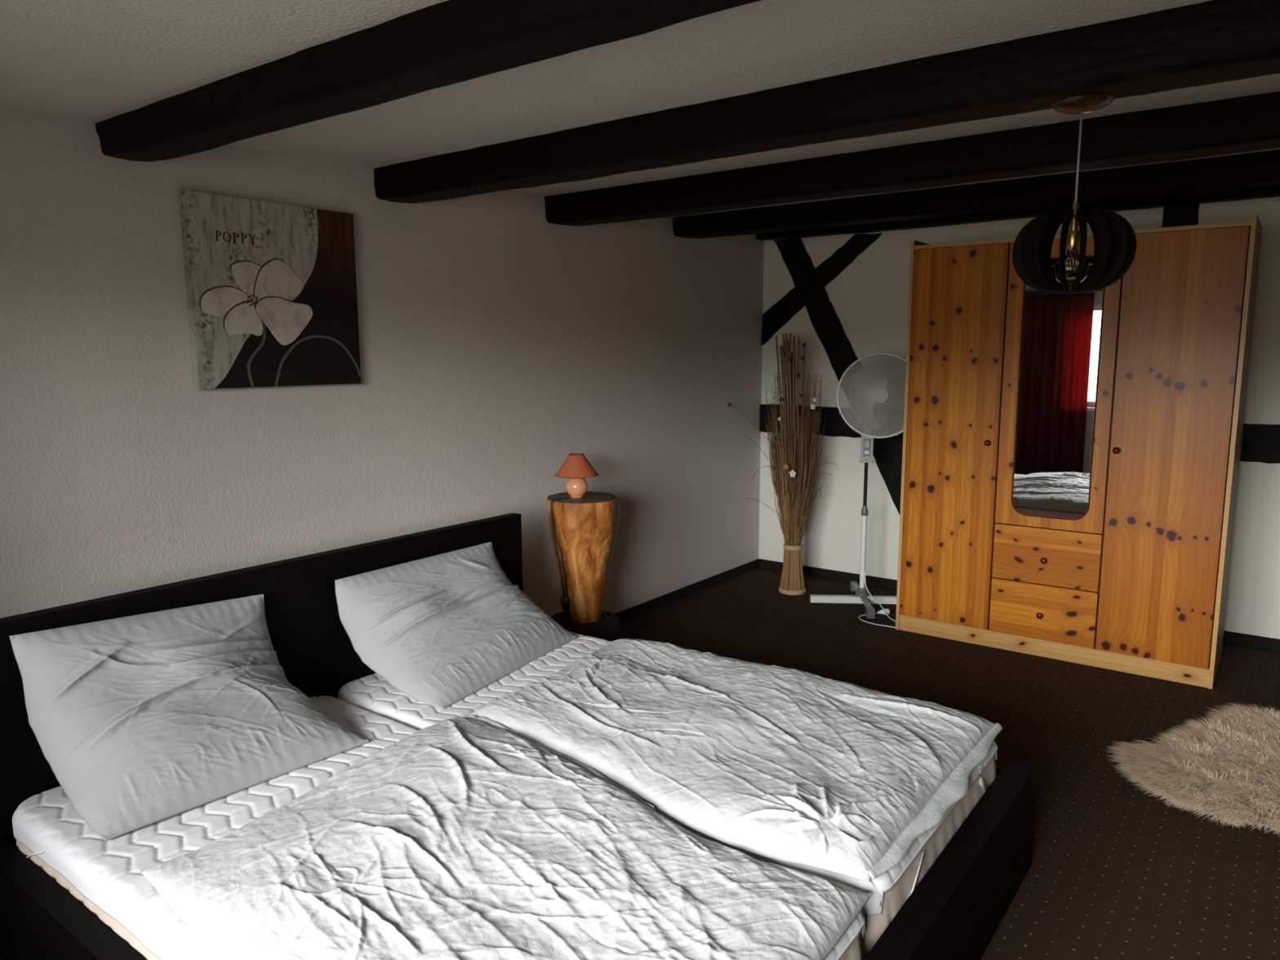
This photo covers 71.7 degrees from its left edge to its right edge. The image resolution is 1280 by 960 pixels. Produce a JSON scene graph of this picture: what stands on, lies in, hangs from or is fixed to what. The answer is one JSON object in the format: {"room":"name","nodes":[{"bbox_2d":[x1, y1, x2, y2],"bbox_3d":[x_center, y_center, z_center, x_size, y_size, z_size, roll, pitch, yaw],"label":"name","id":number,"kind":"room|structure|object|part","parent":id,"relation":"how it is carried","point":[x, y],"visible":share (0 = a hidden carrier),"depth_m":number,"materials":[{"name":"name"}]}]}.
{"room":"bedroom","nodes":[
{"label":"bedroom","id":0,"kind":"room"},
{"bbox_2d":[0,108,764,617],"bbox_3d":[-1.141,-0.283,3.708,0.150,2.600,6.486,6,10,36],"label":"wall","id":1,"kind":"structure","parent":0,"point":[500,342],"depth_m":3.61,"materials":[{"name":"paint"}]},
{"bbox_2d":[178,189,360,390],"bbox_3d":[-1.322,-0.674,3.243,0.042,0.660,0.656,6,10,36],"label":"picture","id":2,"kind":"object","parent":1,"relation":"attached to","point":[271,287],"visible":1,"depth_m":3.19,"materials":[{"name":"paint"}]},
{"bbox_2d":[613,558,759,622],"bbox_3d":[-1.073,0.980,3.842,0.012,0.062,6.486,6,10,36],"label":"baseboard","id":3,"kind":"structure","parent":1,"relation":"attached to","point":[631,612],"depth_m":5.63,"materials":[{"name":"wood"}]},
{"bbox_2d":[0,0,1279,217],"bbox_3d":[1.390,-1.125,1.520,6.657,0.517,7.036,6,10,36],"label":"ceiling","id":4,"kind":"structure","parent":0,"point":[91,61],"depth_m":2.19,"materials":[{"name":"paint"}]},
{"bbox_2d":[94,0,761,161],"bbox_3d":[0.913,-0.803,0.919,6.397,0.144,0.165,6,10,36],"label":"ceiling beam","id":5,"kind":"structure","parent":4,"relation":"attached to","point":[450,42],"depth_m":1.94,"materials":[{"name":"black wood"}]},
{"bbox_2d":[373,0,1279,203],"bbox_3d":[1.531,-0.939,1.738,6.397,0.167,0.199,6,10,36],"label":"ceiling beam","id":6,"kind":"structure","parent":4,"relation":"attached to","point":[1212,42],"depth_m":2.29,"materials":[{"name":"black wood"}]},
{"bbox_2d":[1012,93,1136,292],"bbox_3d":[1.075,-0.697,2.182,0.280,0.455,0.280,6,10,36],"label":"pendant lamp","id":7,"kind":"object","parent":6,"relation":"hanging from","point":[1114,237],"visible":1,"depth_m":2.14,"materials":[{"name":"black wood"}]},
{"bbox_3d":[1.075,-0.531,2.206,0.078,0.087,0.078,6,10,36],"label":"light bulb","id":8,"kind":"part","parent":7,"relation":"part of","materials":[{"name":"clear glass"}]},
{"bbox_2d":[1066,230,1080,250],"bbox_3d":[1.075,-0.595,2.197,0.031,0.045,0.031,6,10,36],"label":"bulb socket","id":9,"kind":"object","parent":7,"relation":"attached to","point":[1073,241],"depth_m":2.19,"materials":[{"name":"gold metal"}]},
{"bbox_3d":[1.075,-0.768,2.172,0.005,0.246,0.005,-5,10,-30],"label":"pendant cord","id":10,"kind":"part","parent":7,"relation":"part of","materials":[{"name":"white plastic"}]},
{"bbox_2d":[544,91,1279,226],"bbox_3d":[2.136,-1.081,2.538,6.397,0.171,0.205,6,10,36],"label":"ceiling beam","id":11,"kind":"structure","parent":4,"relation":"attached to","point":[1247,123],"depth_m":3.17,"materials":[{"name":"black wood"}]},
{"bbox_2d":[672,149,1279,238],"bbox_3d":[2.796,-1.248,3.408,6.397,0.151,0.209,6,10,36],"label":"ceiling beam","id":12,"kind":"structure","parent":4,"relation":"attached to","point":[1257,169],"depth_m":4.12,"materials":[{"name":"black wood"}]},
{"bbox_2d":[0,567,1279,959],"bbox_3d":[1.397,1.350,1.880,6.657,0.120,7.036,6,10,36],"label":"floor","id":13,"kind":"structure","parent":0,"point":[1116,872],"depth_m":3.48,"materials":[{"name":"carpet"}]},
{"bbox_2d":[0,512,1038,959],"bbox_3d":[-0.271,0.772,2.440,2.112,0.872,2.057,6,10,36],"label":"frame","id":14,"kind":"object","parent":13,"relation":"on","point":[957,908],"visible":0.3,"depth_m":2.35,"materials":[{"name":"black wood"}]},
{"bbox_3d":[-0.874,1.131,1.696,1.980,0.258,0.062,6,10,36],"label":"rail","id":15,"kind":"part","parent":14,"relation":"part of","materials":[{"name":"black wood"}]},
{"bbox_3d":[-1.116,0.689,3.025,0.052,0.872,1.995,6,10,36],"label":"headboard","id":16,"kind":"part","parent":14,"relation":"part of","materials":[{"name":"black wood"}]},
{"bbox_2d":[16,840,862,959],"bbox_3d":[-0.570,0.950,2.082,1.975,0.176,0.955,6,10,36],"label":"mattress","id":17,"kind":"object","parent":14,"relation":"on","point":[854,950],"visible":0.11,"depth_m":1.94,"materials":[{"name":"white fabric"}]},
{"bbox_2d":[12,695,865,959],"bbox_3d":[-0.571,0.910,2.076,1.980,0.123,0.958,6,10,36],"label":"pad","id":18,"kind":"object","parent":17,"relation":"on","point":[107,873],"visible":0.15,"depth_m":2.12,"materials":[{"name":"white fabric"}]},
{"bbox_2d":[8,594,368,840],"bbox_3d":[-1.194,0.583,2.417,0.463,0.433,0.728,6,10,36],"label":"pillow","id":19,"kind":"object","parent":18,"relation":"on","point":[141,720],"visible":1,"depth_m":2.32,"materials":[{"name":"grey fabric"}]},
{"bbox_2d":[139,715,871,959],"bbox_3d":[-0.293,0.823,1.960,1.393,0.085,1.052,6,10,36],"label":"duvet","id":20,"kind":"object","parent":18,"relation":"on","point":[471,837],"visible":1,"depth_m":1.86,"materials":[{"name":"grey fabric"}]},
{"bbox_2d":[859,751,996,959],"bbox_3d":[0.011,0.834,2.853,1.974,0.182,0.989,6,10,36],"label":"mattress","id":21,"kind":"object","parent":14,"relation":"on","point":[895,898],"visible":0.05,"depth_m":2.11,"materials":[{"name":"white fabric"}]},
{"bbox_2d":[337,631,997,915],"bbox_3d":[0.010,0.791,2.847,1.980,0.122,0.994,6,10,36],"label":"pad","id":22,"kind":"object","parent":21,"relation":"on","point":[373,693],"visible":0.16,"depth_m":2.88,"materials":[{"name":"white fabric"}]},
{"bbox_2d":[334,542,577,709],"bbox_3d":[-0.595,0.488,3.229,0.441,0.380,0.872,6,10,36],"label":"pillow","id":23,"kind":"object","parent":22,"relation":"on","point":[442,628],"visible":1,"depth_m":3.10,"materials":[{"name":"grey fabric"}]},
{"bbox_2d":[469,638,1003,881],"bbox_3d":[0.227,0.710,2.669,1.461,0.087,1.046,6,10,36],"label":"duvet","id":24,"kind":"object","parent":22,"relation":"on","point":[793,766],"visible":0.99,"depth_m":2.45,"materials":[{"name":"grey fabric"}]},
{"bbox_3d":[0.548,1.126,1.881,0.078,0.328,2.047,6,10,36],"label":"footboard","id":25,"kind":"part","parent":14,"relation":"part of","materials":[{"name":"black wood"}]},
{"bbox_3d":[0.317,0.907,3.278,1.980,0.240,0.043,6,10,36],"label":"rail","id":26,"kind":"part","parent":14,"relation":"part of","materials":[{"name":"black wood"}]},
{"bbox_2d":[546,491,621,640],"bbox_3d":[-0.276,0.508,4.271,0.367,0.868,0.372,6,10,36],"label":"pedestal","id":27,"kind":"object","parent":13,"relation":"on","point":[584,526],"visible":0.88,"depth_m":4.15,"materials":[{"name":"brown wood"}]},
{"bbox_2d":[550,453,620,621],"bbox_3d":[-0.257,0.274,4.208,0.323,0.802,0.206,-1,8,-4],"label":"table lamp","id":28,"kind":"object","parent":27,"relation":"on","point":[576,468],"visible":1,"depth_m":4.12,"materials":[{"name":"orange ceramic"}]},
{"bbox_2d":[560,595,564,609],"bbox_3d":[-0.363,0.583,4.204,0.025,0.071,0.030,6,10,36],"label":"switch","id":29,"kind":"object","parent":28,"relation":"attached to","point":[562,597],"depth_m":4.19,"materials":[{"name":"black plastic"}]},
{"bbox_3d":[-0.298,-0.072,4.155,0.206,0.101,0.206,6,10,36],"label":"shade trim","id":30,"kind":"part","parent":28,"relation":"part of","materials":[{"name":"orange fabric"}]},
{"bbox_3d":[-0.298,-0.072,4.155,0.202,0.097,0.202,6,10,36],"label":"lamp shade","id":31,"kind":"part","parent":28,"relation":"part of","materials":[{"name":"fabric"}]},
{"bbox_2d":[727,332,839,595],"bbox_3d":[0.955,-0.100,5.660,0.817,1.665,0.294,6,10,36],"label":"bundle","id":32,"kind":"object","parent":13,"relation":"on","point":[793,483],"visible":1,"depth_m":5.61,"materials":[{"name":"plant"}]},
{"bbox_2d":[782,463,789,470],"bbox_3d":[0.914,-0.084,5.521,0.043,0.041,0.010,6,10,36],"label":"dried flower","id":33,"kind":"object","parent":32,"relation":"on","point":[786,467],"depth_m":5.52,"materials":[{"name":"orange plant"}]},
{"bbox_2d":[788,469,795,477],"bbox_3d":[0.951,-0.042,5.505,0.050,0.048,0.012,6,10,36],"label":"dried flower","id":34,"kind":"object","parent":32,"relation":"on","point":[792,473],"depth_m":5.51,"materials":[{"name":"white plant"}]},
{"bbox_2d":[809,403,815,409],"bbox_3d":[1.051,-0.448,5.377,0.040,0.038,0.010,6,10,36],"label":"dried flower","id":35,"kind":"object","parent":32,"relation":"on","point":[812,406],"depth_m":5.38,"materials":[{"name":"white plant"}]},
{"bbox_2d":[809,352,906,627],"bbox_3d":[1.405,0.016,5.290,0.559,1.539,0.686,-7,11,-39],"label":"fan","id":36,"kind":"object","parent":13,"relation":"on","point":[876,415],"visible":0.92,"depth_m":5.23,"materials":[{"name":"white plastic"}]},
{"bbox_3d":[1.330,-0.595,5.242,0.157,0.196,0.037,4,9,28],"label":"fan blade","id":37,"kind":"part","parent":36,"relation":"part of","materials":[{"name":"white plastic"}]},
{"bbox_3d":[1.364,-0.196,5.324,0.044,0.108,0.012,2,9,14],"label":"control panel","id":38,"kind":"part","parent":36,"relation":"part of","materials":[{"name":"grey plastic"}]},
{"bbox_2d":[836,352,906,438],"bbox_3d":[1.419,-0.498,5.232,0.505,0.504,0.043,2,9,14],"label":"grille","id":39,"kind":"object","parent":36,"relation":"attached to","point":[876,415],"depth_m":5.20,"materials":[{"name":"white metal"}]},
{"bbox_2d":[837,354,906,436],"bbox_3d":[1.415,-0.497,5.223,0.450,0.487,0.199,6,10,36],"label":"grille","id":40,"kind":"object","parent":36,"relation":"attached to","point":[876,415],"depth_m":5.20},
{"bbox_2d":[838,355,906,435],"bbox_3d":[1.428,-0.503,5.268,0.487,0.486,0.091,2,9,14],"label":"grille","id":41,"kind":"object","parent":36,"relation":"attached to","point":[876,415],"depth_m":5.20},
{"bbox_3d":[1.377,-0.383,5.229,0.192,0.175,0.033,-1,8,-4],"label":"fan blade","id":42,"kind":"part","parent":36,"relation":"part of","materials":[{"name":"white plastic"}]},
{"bbox_3d":[1.360,0.704,5.209,0.194,0.199,0.500,-2,8,-13],"label":"power cord","id":43,"kind":"part","parent":36,"relation":"part of","materials":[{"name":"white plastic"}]},
{"bbox_3d":[1.521,-0.529,5.189,0.186,0.157,0.051,2,9,15],"label":"fan blade","id":44,"kind":"part","parent":36,"relation":"part of","materials":[{"name":"white plastic"}]},
{"bbox_2d":[895,213,1262,688],"bbox_3d":[2.194,-0.180,4.588,1.503,2.126,0.589,6,10,36],"label":"wardrobe","id":45,"kind":"object","parent":13,"relation":"on","point":[1071,460],"visible":0.84,"depth_m":4.31,"materials":[{"name":"brown wood"}]},
{"bbox_3d":[1.607,-0.244,5.038,0.018,2.126,0.560,6,10,36],"label":"panel","id":46,"kind":"part","parent":45,"relation":"part of","materials":[{"name":"orange wood"}]},
{"bbox_3d":[1.643,-0.212,4.675,0.474,1.986,0.019,6,10,36],"label":"door","id":47,"kind":"part","parent":45,"relation":"part of","materials":[{"name":"brown wood"}]},
{"bbox_3d":[1.783,-0.190,4.543,0.033,0.033,0.029,6,10,36],"label":"knob","id":48,"kind":"part","parent":45,"relation":"part of","materials":[{"name":"brown wood"}]},
{"bbox_3d":[2.004,-0.224,4.751,0.022,1.990,0.534,6,10,36],"label":"divider panel","id":49,"kind":"part","parent":45,"relation":"part of","materials":[{"name":"brown wood"}]},
{"bbox_3d":[2.027,0.688,4.489,0.033,0.033,0.029,6,10,36],"label":"knob","id":50,"kind":"part","parent":45,"relation":"part of","materials":[{"name":"brown wood"}]},
{"bbox_3d":[2.043,0.673,4.504,0.499,0.282,0.019,6,10,36],"label":"drawer","id":51,"kind":"part","parent":45,"relation":"part of","materials":[{"name":"brown wood"}]},
{"bbox_3d":[2.028,0.405,4.446,0.033,0.033,0.029,6,10,36],"label":"knob","id":52,"kind":"part","parent":45,"relation":"part of","materials":[{"name":"brown wood"}]},
{"bbox_3d":[2.042,0.387,4.463,0.499,0.284,0.019,6,10,36],"label":"drawer","id":53,"kind":"part","parent":45,"relation":"part of","materials":[{"name":"brown wood"}]},
{"bbox_3d":[2.040,-0.456,4.340,0.499,1.408,0.019,6,10,36],"label":"door","id":54,"kind":"part","parent":45,"relation":"part of","materials":[{"name":"brown wood"}]},
{"bbox_2d":[1013,257,1103,519],"bbox_3d":[2.039,-0.439,4.331,0.347,1.257,0.001,6,10,36],"label":"mirror","id":55,"kind":"object","parent":45,"relation":"attached to","point":[1060,353],"depth_m":4.34,"materials":[{"name":"silver mirror"}]},
{"bbox_3d":[2.368,-0.216,4.819,1.467,2.028,0.006,6,10,36],"label":"panel","id":56,"kind":"part","parent":45,"relation":"part of","materials":[{"name":"brown wood"}]},
{"bbox_3d":[2.200,-1.196,4.452,1.467,0.018,0.560,6,10,36],"label":"panel","id":57,"kind":"part","parent":45,"relation":"part of","materials":[{"name":"brown wood"}]},
{"bbox_3d":[2.410,-0.182,4.452,0.022,1.990,0.534,6,10,36],"label":"divider panel","id":58,"kind":"part","parent":45,"relation":"part of","materials":[{"name":"brown wood"}]},
{"bbox_3d":[2.256,-0.140,4.194,0.033,0.033,0.029,6,10,36],"label":"knob","id":59,"kind":"part","parent":45,"relation":"part of","materials":[{"name":"brown wood"}]},
{"bbox_3d":[2.436,-0.129,4.090,0.469,1.986,0.019,6,10,36],"label":"door","id":60,"kind":"part","parent":45,"relation":"part of","materials":[{"name":"brown wood"}]},
{"bbox_3d":[2.629,-0.112,3.967,0.022,1.986,0.010,6,10,36],"label":"divider panel","id":61,"kind":"part","parent":45,"relation":"part of","materials":[{"name":"brown wood"}]},
{"bbox_3d":[2.798,-0.120,4.160,0.018,2.126,0.560,6,10,36],"label":"panel","id":62,"kind":"part","parent":45,"relation":"part of","materials":[{"name":"brown wood"}]},
{"bbox_2d":[1103,702,1279,836],"bbox_3d":[2.401,1.075,3.152,1.233,0.050,1.124,-5,9,-29],"label":"sheepskin rug","id":63,"kind":"object","parent":13,"relation":"on","point":[1227,767],"visible":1,"depth_m":3.27,"materials":[{"name":"beige fur"}]},
{"bbox_2d":[758,196,1279,639],"bbox_3d":[3.443,-0.397,4.407,6.364,2.600,0.172,6,10,36],"label":"wall","id":64,"kind":"structure","parent":0,"point":[869,298],"depth_m":5.73,"materials":[{"name":"white paint"}]},
{"bbox_2d":[755,185,1279,240],"bbox_3d":[3.378,-1.414,4.174,6.397,0.094,0.165,6,10,36],"label":"ceiling beam","id":65,"kind":"structure","parent":64,"relation":"attached to","point":[1268,191],"depth_m":5.01,"materials":[{"name":"black wood"}]},
{"bbox_2d":[759,559,1279,651],"bbox_3d":[3.410,0.867,4.530,6.345,0.062,0.012,6,10,36],"label":"baseboard","id":66,"kind":"structure","parent":64,"relation":"attached to","point":[1269,643],"depth_m":5.87,"materials":[{"name":"wood"}]}
]}

